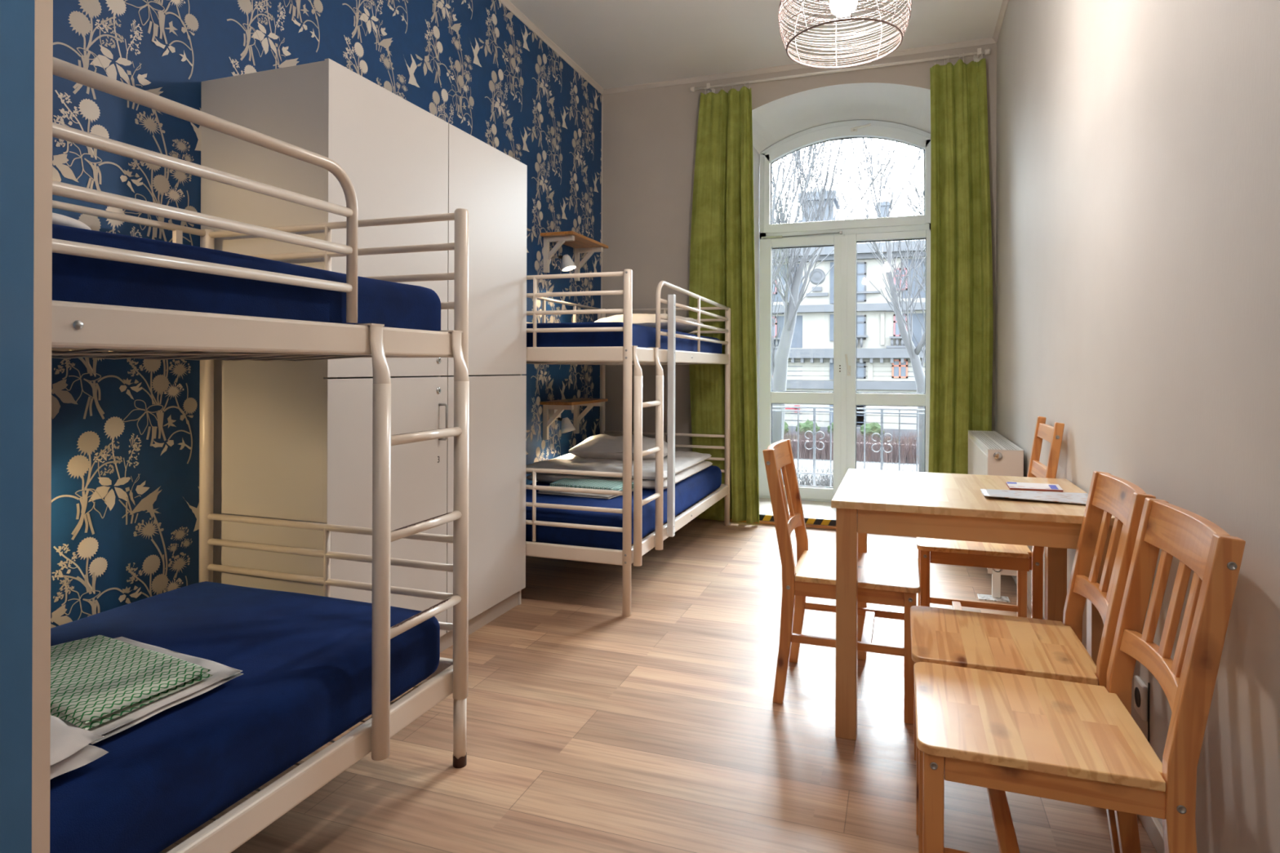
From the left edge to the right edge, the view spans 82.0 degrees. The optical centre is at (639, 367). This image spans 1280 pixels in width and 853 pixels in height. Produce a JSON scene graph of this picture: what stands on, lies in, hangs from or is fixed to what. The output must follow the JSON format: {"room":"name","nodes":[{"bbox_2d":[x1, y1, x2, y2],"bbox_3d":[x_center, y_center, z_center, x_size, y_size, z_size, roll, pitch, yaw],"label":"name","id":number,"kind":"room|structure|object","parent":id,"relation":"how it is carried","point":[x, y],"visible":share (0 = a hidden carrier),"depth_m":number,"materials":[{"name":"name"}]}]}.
{"room":"dormitory","nodes":[
{"label":"dormitory","id":0,"kind":"room"},
{"bbox_2d":[0,0,34,852],"bbox_3d":[-0.786,-0.528,0.895,0.184,3.330,0.016,0,0,20],"label":"wall partition","id":1,"kind":"structure","parent":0,"point":[16,16],"depth_m":0.87,"materials":[{"name":"blue paint"}]},
{"bbox_2d":[31,0,53,852],"bbox_3d":[-0.699,-0.528,0.864,0.001,3.330,0.019,0,0,20],"label":"trim","id":2,"kind":"structure","parent":1,"relation":"attached to","point":[43,9],"depth_m":0.86,"materials":[{"name":"beige"}]},
{"bbox_2d":[50,0,602,628],"bbox_3d":[-1.540,-0.531,2.522,0.102,3.330,7.116,0,0,20],"label":"wall","id":3,"kind":"structure","parent":0,"point":[125,433],"depth_m":2.46,"materials":[{"name":"blue paper"}]},
{"bbox_2d":[498,0,604,94],"bbox_3d":[-1.462,-2.180,2.538,0.028,0.030,6.996,0,0,20],"label":"trim","id":4,"kind":"structure","parent":3,"relation":"attached to","point":[507,3],"depth_m":4.93,"materials":[{"name":"beige paint"}]},
{"bbox_2d":[549,408,575,433],"bbox_3d":[-0.515,0.358,4.931,0.221,0.160,0.194,0,0,20],"label":"reading lamp","id":5,"kind":"object","parent":3,"relation":"attached to","point":[566,425],"visible":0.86,"depth_m":4.84,"materials":[{"name":"white metal"}]},
{"bbox_2d":[549,254,576,271],"bbox_3d":[-0.528,-0.706,4.888,0.230,0.138,0.100,0,0,25],"label":"reading lamp","id":6,"kind":"object","parent":3,"relation":"attached to","point":[568,264],"visible":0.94,"depth_m":4.84,"materials":[{"name":"white metal"}]},
{"bbox_2d":[539,398,608,439],"bbox_3d":[-0.448,0.354,5.100,0.233,0.255,0.620,0,0,20],"label":"wall shelf","id":7,"kind":"object","parent":3,"relation":"attached to","point":[574,404],"visible":1,"depth_m":4.89,"materials":[{"name":"brown wood"}]},
{"bbox_2d":[540,231,608,280],"bbox_3d":[-0.443,-0.757,5.100,0.233,0.255,0.620,0,0,20],"label":"wall shelf","id":8,"kind":"object","parent":3,"relation":"attached to","point":[581,243],"visible":1,"depth_m":4.97,"materials":[{"name":"brown wood"}]},
{"bbox_2d":[161,516,1157,852],"bbox_3d":[-0.170,1.189,2.021,3.033,0.100,7.096,0,0,20],"label":"floor","id":9,"kind":"structure","parent":0,"point":[591,727],"depth_m":2.22,"materials":[{"name":"laminate"}]},
{"bbox_2d":[51,57,469,852],"bbox_3d":[-1.303,0.337,1.297,1.055,1.598,2.103,0,0,20],"label":"bunk bed","id":10,"kind":"object","parent":9,"relation":"on","point":[78,330],"visible":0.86,"depth_m":1.72,"materials":[{"name":"beige metal"}]},
{"bbox_2d":[49,581,439,852],"bbox_3d":[-1.316,0.770,1.306,0.926,0.189,1.990,0,0,20],"label":"mattress","id":11,"kind":"object","parent":10,"relation":"on","point":[304,660],"visible":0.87,"depth_m":1.58,"materials":[{"name":"blue fabric"}]},
{"bbox_2d":[49,715,108,779],"bbox_3d":[-1.260,0.642,1.224,0.710,0.062,0.466,0,0,20],"label":"pillowcase","id":12,"kind":"object","parent":11,"relation":"on","point":[71,749],"visible":0.25,"depth_m":1.24,"materials":[{"name":"white fabric"}]},
{"bbox_2d":[59,636,244,744],"bbox_3d":[-1.166,0.663,1.579,0.593,0.018,0.319,0,0,26],"label":"sheet","id":13,"kind":"object","parent":11,"relation":"on","point":[221,673],"visible":0.2,"depth_m":1.49,"materials":[{"name":"white fabric"}]},
{"bbox_2d":[50,635,213,729],"bbox_3d":[-1.170,0.643,1.553,0.528,0.024,0.262,0,0,27],"label":"towel","id":14,"kind":"object","parent":13,"relation":"on","point":[97,680],"visible":0.79,"depth_m":1.50,"materials":[{"name":"green fabric"}]},
{"bbox_2d":[52,223,440,331],"bbox_3d":[-1.312,-0.143,1.306,0.926,0.185,1.990,0,0,20],"label":"mattress","id":15,"kind":"object","parent":10,"relation":"on","point":[75,278],"visible":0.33,"depth_m":1.39,"materials":[{"name":"blue fabric"}]},
{"bbox_2d":[52,212,91,230],"bbox_3d":[-1.447,-0.292,1.303,0.575,0.121,0.652,0,0,8],"label":"pillow","id":16,"kind":"object","parent":15,"relation":"on","point":[57,219],"visible":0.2,"depth_m":1.47,"materials":[{"name":"white fabric"}]},
{"bbox_2d":[200,57,527,652],"bbox_3d":[-1.003,0.082,3.013,0.584,2.109,1.300,0,0,20],"label":"wardrobe","id":17,"kind":"object","parent":9,"relation":"on","point":[293,440],"visible":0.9,"depth_m":2.50,"materials":[{"name":"grey laminate"}]},
{"bbox_2d":[525,269,730,616],"bbox_3d":[-0.156,0.341,4.516,1.055,1.598,2.103,0,0,20],"label":"bunk bed","id":18,"kind":"object","parent":9,"relation":"on","point":[627,355],"visible":0.73,"depth_m":3.53,"materials":[{"name":"beige metal"}]},
{"bbox_2d":[525,465,721,550],"bbox_3d":[-0.174,0.779,4.511,0.926,0.180,1.995,0,0,20],"label":"mattress","id":19,"kind":"object","parent":18,"relation":"on","point":[688,491],"visible":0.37,"depth_m":3.62,"materials":[{"name":"blue fabric"}]},
{"bbox_2d":[537,488,633,498],"bbox_3d":[-0.303,0.681,4.074,0.500,0.022,0.331,0,0,20],"label":"sheet","id":20,"kind":"object","parent":19,"relation":"on","point":[540,491],"visible":0.31,"depth_m":3.93,"materials":[{"name":"white fabric"}]},
{"bbox_2d":[548,477,633,490],"bbox_3d":[-0.278,0.655,4.091,0.482,0.032,0.284,0,0,20],"label":"sheet","id":21,"kind":"object","parent":20,"relation":"on","point":[563,482],"visible":0.82,"depth_m":4.05,"materials":[{"name":"green fabric"}]},
{"bbox_2d":[525,451,712,488],"bbox_3d":[-0.114,0.633,4.731,0.915,0.126,1.122,0,0,20],"label":"duvet","id":22,"kind":"object","parent":19,"relation":"on","point":[687,464],"visible":0.49,"depth_m":4.41,"materials":[{"name":"white fabric"}]},
{"bbox_2d":[568,434,666,460],"bbox_3d":[-0.115,0.526,4.818,0.665,0.166,0.479,0,0,5],"label":"pillow","id":23,"kind":"object","parent":22,"relation":"on","point":[599,446],"visible":0.66,"depth_m":4.63,"materials":[{"name":"white fabric"}]},
{"bbox_2d":[526,322,721,353],"bbox_3d":[-0.171,-0.134,4.511,0.926,0.175,1.995,0,0,20],"label":"mattress","id":24,"kind":"object","parent":18,"relation":"on","point":[642,336],"visible":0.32,"depth_m":3.55,"materials":[{"name":"blue fabric"}]},
{"bbox_2d":[594,313,703,333],"bbox_3d":[0.064,-0.287,4.991,0.702,0.146,0.480,0,0,17],"label":"pillow","id":25,"kind":"object","parent":24,"relation":"on","point":[642,319],"visible":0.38,"depth_m":4.79,"materials":[{"name":"white fabric"}]},
{"bbox_2d":[762,439,920,724],"bbox_3d":[0.721,0.712,2.621,0.511,0.862,0.418,0,0,20],"label":"chair","id":26,"kind":"object","parent":9,"relation":"on","point":[882,579],"visible":0.89,"depth_m":2.50,"materials":[{"name":"brown wood"}]},
{"bbox_2d":[831,468,1117,740],"bbox_3d":[1.077,0.776,2.484,0.776,0.735,0.765,0,0,20],"label":"dining table","id":27,"kind":"object","parent":9,"relation":"on","point":[923,504],"visible":0.6,"depth_m":2.25,"materials":[{"name":"brown wood"}]},
{"bbox_2d":[980,488,1088,504],"bbox_3d":[1.257,0.403,2.328,0.323,0.012,0.240,0,0,20],"label":"leaflet","id":28,"kind":"object","parent":27,"relation":"on","point":[1063,497],"visible":0.92,"depth_m":2.33,"materials":[{"name":"white paper"}]},
{"bbox_2d":[1005,481,1062,492],"bbox_3d":[1.340,0.406,2.504,0.168,0.007,0.142,0,0,20],"label":"booklet","id":29,"kind":"object","parent":27,"relation":"on","point":[1011,486],"visible":1,"depth_m":2.48,"materials":[{"name":"white paper"}]},
{"bbox_2d":[915,416,1064,619],"bbox_3d":[1.406,0.675,3.017,0.513,0.940,0.418,0,0,20],"label":"chair","id":30,"kind":"object","parent":9,"relation":"on","point":[1020,558],"visible":0.59,"depth_m":2.89,"materials":[{"name":"brown wood"}]},
{"bbox_2d":[977,593,1010,602],"bbox_3d":[1.753,1.144,3.652,0.140,0.004,0.090,0,0,20],"label":"card","id":31,"kind":"object","parent":9,"relation":"on","point":[981,597],"visible":1,"depth_m":3.64,"materials":[{"name":"white paper"}]},
{"bbox_2d":[910,471,1155,852],"bbox_3d":[0.971,0.713,1.901,0.511,0.862,0.418,0,0,20],"label":"chair","id":32,"kind":"object","parent":9,"relation":"on","point":[1054,650],"visible":0.59,"depth_m":1.85,"materials":[{"name":"brown wood"}]},
{"bbox_2d":[913,497,1245,852],"bbox_3d":[0.827,0.712,1.485,0.511,0.862,0.418,0,0,20],"label":"chair","id":33,"kind":"object","parent":9,"relation":"on","point":[1077,743],"visible":1,"depth_m":1.38,"materials":[{"name":"brown wood"}]},
{"bbox_2d":[508,0,1002,88],"bbox_3d":[0.003,-2.240,2.470,3.033,0.100,8.050,0,0,20],"label":"ceiling","id":34,"kind":"structure","parent":0,"point":[618,43],"depth_m":4.78,"materials":[{"name":"white paint"}]},
{"bbox_2d":[777,0,911,68],"bbox_3d":[0.692,-1.639,2.500,0.437,1.097,0.437,0,0,23],"label":"pendant lamp","id":35,"kind":"object","parent":34,"relation":"hanging from","point":[840,8],"visible":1,"depth_m":2.56,"materials":[{"name":"grey metal"}]},
{"bbox_2d":[602,43,996,509],"bbox_3d":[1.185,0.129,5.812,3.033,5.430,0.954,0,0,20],"label":"wall","id":36,"kind":"structure","parent":0,"point":[650,135],"depth_m":5.66,"materials":[{"name":"beige paint"}]},
{"bbox_2d":[600,96,603,308],"bbox_3d":[-0.305,-0.504,5.833,0.008,3.285,0.008,0,0,20],"label":"trim","id":37,"kind":"structure","parent":36,"relation":"attached to","point":[602,96],"depth_m":5.83,"materials":[{"name":"beige paint"}]},
{"bbox_2d":[730,519,835,529],"bbox_3d":[1.387,1.135,5.210,1.520,0.020,0.017,0,0,20],"label":"trim","id":38,"kind":"structure","parent":36,"relation":"attached to","point":[760,522],"depth_m":5.26,"materials":[{"name":"brown wood"}]},
{"bbox_2d":[759,497,835,526],"bbox_3d":[1.551,1.125,5.669,1.500,0.082,0.956,0,0,20],"label":"trim","id":39,"kind":"structure","parent":36,"relation":"attached to","point":[815,509],"depth_m":5.62,"materials":[{"name":"white"}]},
{"bbox_2d":[759,514,835,525],"bbox_3d":[1.427,1.103,5.213,1.538,0.041,0.021,0,0,20],"label":"tape","id":40,"kind":"object","parent":36,"relation":"attached to","point":[762,517],"visible":0.23,"depth_m":5.27,"materials":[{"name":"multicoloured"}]},
{"bbox_2d":[602,37,995,94],"bbox_3d":[1.028,-2.171,5.350,2.833,0.030,0.028,0,0,20],"label":"trim","id":41,"kind":"structure","parent":36,"relation":"attached to","point":[984,41],"depth_m":5.32,"materials":[{"name":"beige paint"}]},
{"bbox_2d":[689,48,990,93],"bbox_3d":[1.347,-1.995,5.199,2.037,0.219,0.096,0,0,20],"label":"curtain rod","id":42,"kind":"object","parent":36,"relation":"attached to","point":[710,88],"visible":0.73,"depth_m":5.12,"materials":[{"name":"beige metal"}]},
{"bbox_2d":[688,81,759,523],"bbox_3d":[0.625,-0.484,5.416,0.538,3.209,0.109,0,0,25],"label":"curtain","id":43,"kind":"object","parent":42,"relation":"hanging from","point":[722,271],"visible":0.85,"depth_m":5.39,"materials":[{"name":"green fabric"}]},
{"bbox_2d":[928,50,993,474],"bbox_3d":[2.118,-0.478,4.873,0.392,3.208,0.102,0,0,20],"label":"curtain","id":44,"kind":"object","parent":42,"relation":"hanging from","point":[962,321],"visible":0.81,"depth_m":4.86,"materials":[{"name":"green fabric"}]},
{"bbox_2d":[758,120,930,502],"bbox_3d":[1.632,-0.442,5.881,1.366,3.052,0.156,0,0,20],"label":"window","id":45,"kind":"structure","parent":36,"relation":"in","point":[844,235],"depth_m":5.87,"materials":[{"name":"white plastic"}]},
{"bbox_2d":[772,405,924,487],"bbox_3d":[1.750,0.728,6.223,1.560,0.776,0.020,0,0,20],"label":"balcony railing","id":46,"kind":"object","parent":36,"relation":"attached to","point":[814,411],"visible":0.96,"depth_m":6.26,"materials":[{"name":"grey metal"}]},
{"bbox_2d":[995,0,1279,852],"bbox_3d":[1.222,-0.520,1.538,0.100,3.330,7.116,0,0,20],"label":"wall","id":47,"kind":"structure","parent":0,"point":[1138,158],"depth_m":1.73,"materials":[{"name":"grey paint"}]},
{"bbox_2d":[968,430,1023,598],"bbox_3d":[2.001,0.775,4.189,0.161,0.736,1.192,0,0,20],"label":"radiator","id":48,"kind":"object","parent":47,"relation":"attached to","point":[989,453],"visible":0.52,"depth_m":3.66,"materials":[{"name":"white metal"}]},
{"bbox_2d":[968,430,1023,450],"bbox_3d":[2.005,0.410,4.195,0.160,0.006,1.180,0,0,20],"label":"grille","id":49,"kind":"object","parent":48,"relation":"attached to","point":[987,440],"depth_m":4.08,"materials":[{"name":"white metal"}]},
{"bbox_2d":[992,0,1008,43],"bbox_3d":[1.181,-2.171,1.597,0.028,0.030,6.996,0,0,20],"label":"trim","id":50,"kind":"structure","parent":47,"relation":"attached to","point":[1005,2],"depth_m":4.58,"materials":[{"name":"beige paint"}]},
{"bbox_2d":[1011,575,1164,852],"bbox_3d":[1.175,1.114,1.595,0.014,0.060,6.996,0,0,20],"label":"baseboard","id":51,"kind":"structure","parent":47,"relation":"attached to","point":[1153,827],"depth_m":1.76,"materials":[{"name":"beige wood"}]},
{"bbox_2d":[1133,675,1147,721],"bbox_3d":[1.280,0.845,1.884,0.014,0.090,0.080,0,0,20],"label":"wall socket","id":52,"kind":"object","parent":47,"relation":"attached to","point":[1140,690],"visible":1,"depth_m":1.86,"materials":[{"name":"white plastic"}]},
{"bbox_2d":[1147,682,1149,742],"bbox_3d":[1.264,0.965,1.831,0.004,0.360,0.004,0,0,20],"label":"cable","id":53,"kind":"object","parent":47,"relation":"attached to","point":[1148,682],"visible":0.35,"depth_m":1.83,"materials":[{"name":"black plastic"}]},
{"label":"outside","id":54,"kind":"structure","parent":0,"visible":0},
{"bbox_2d":[786,432,918,484],"bbox_3d":[11.121,2.931,31.257,120.000,0.200,53.640,0,0,20],"label":"ground","id":55,"kind":"structure","parent":54,"point":[811,461],"depth_m":21.20,"materials":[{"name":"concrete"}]},
{"bbox_2d":[785,435,910,443],"bbox_3d":[6.552,2.799,18.426,80.000,0.030,21.880,0,0,20],"label":"lawn","id":56,"kind":"structure","parent":55,"relation":"on","point":[785,435],"depth_m":28.93,"materials":[{"name":"green plant"}]},
{"bbox_2d":[783,421,788,434],"bbox_3d":[5.550,2.444,29.879,0.980,0.671,0.671,0,0,20],"label":"shrub","id":57,"kind":"object","parent":56,"relation":"on","point":[786,428],"visible":0.14,"depth_m":29.60,"materials":[{"name":"green plant"}]},
{"bbox_2d":[771,141,832,285],"bbox_3d":[2.211,-2.109,12.470,2.613,9.834,2.629,0,0,-7],"label":"bare tree","id":58,"kind":"object","parent":56,"relation":"on","point":[780,220],"visible":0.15,"depth_m":12.35,"materials":[{"name":"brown plant"}]},
{"bbox_2d":[795,419,820,436],"bbox_3d":[6.712,2.430,29.458,0.981,0.708,0.704,0,0,20],"label":"shrub","id":59,"kind":"object","parent":56,"relation":"on","point":[808,424],"visible":0.59,"depth_m":29.24,"materials":[{"name":"green plant"}]},
{"bbox_2d":[826,422,833,435],"bbox_3d":[7.884,2.460,29.039,1.022,0.656,0.668,0,0,20],"label":"shrub","id":60,"kind":"object","parent":56,"relation":"on","point":[828,426],"visible":0.14,"depth_m":29.01,"materials":[{"name":"green plant"}]},
{"bbox_2d":[771,138,908,469],"bbox_3d":[2.757,-1.575,13.254,2.541,8.769,4.324,0,0,-18],"label":"bare tree","id":61,"kind":"object","parent":56,"relation":"on","point":[780,370],"visible":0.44,"depth_m":13.16,"materials":[{"name":"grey plant"}]},
{"bbox_2d":[780,448,924,487],"bbox_3d":[2.389,1.953,10.399,7.673,1.627,1.808,0,0,20],"label":"hedge","id":62,"kind":"object","parent":56,"relation":"on","point":[826,482],"visible":0.02,"depth_m":10.25,"materials":[{"name":"plant"}]},
{"bbox_2d":[859,422,884,438],"bbox_3d":[9.014,2.459,28.617,0.927,0.666,0.678,0,0,20],"label":"shrub","id":63,"kind":"object","parent":56,"relation":"on","point":[875,426],"visible":0.56,"depth_m":28.41,"materials":[{"name":"green plant"}]},
{"bbox_2d":[772,182,925,437],"bbox_3d":[11.225,-2.740,34.990,50.750,11.143,10.550,0,0,20],"label":"apartment building","id":64,"kind":"structure","parent":55,"relation":"on","point":[883,362],"depth_m":30.63,"materials":[{"name":"stone"}]},
{"bbox_2d":[772,304,783,348],"bbox_3d":[5.032,-1.987,32.052,2.360,2.350,0.240,0,0,20],"label":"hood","id":65,"kind":"object","parent":64,"relation":"attached to","point":[779,323],"depth_m":31.79,"materials":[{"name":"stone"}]},
{"bbox_2d":[783,426,918,463],"bbox_3d":[5.943,2.312,22.733,14.439,0.998,1.525,0,0,20],"label":"hedge","id":66,"kind":"object","parent":55,"relation":"on","point":[910,448],"visible":0.27,"depth_m":22.18,"materials":[{"name":"brown plant"}]},
{"bbox_2d":[833,137,925,471],"bbox_3d":[4.652,-1.276,13.336,2.518,8.172,1.771,0,0,20],"label":"bare tree","id":67,"kind":"object","parent":55,"relation":"on","point":[917,366],"visible":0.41,"depth_m":13.18,"materials":[{"name":"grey plant"}]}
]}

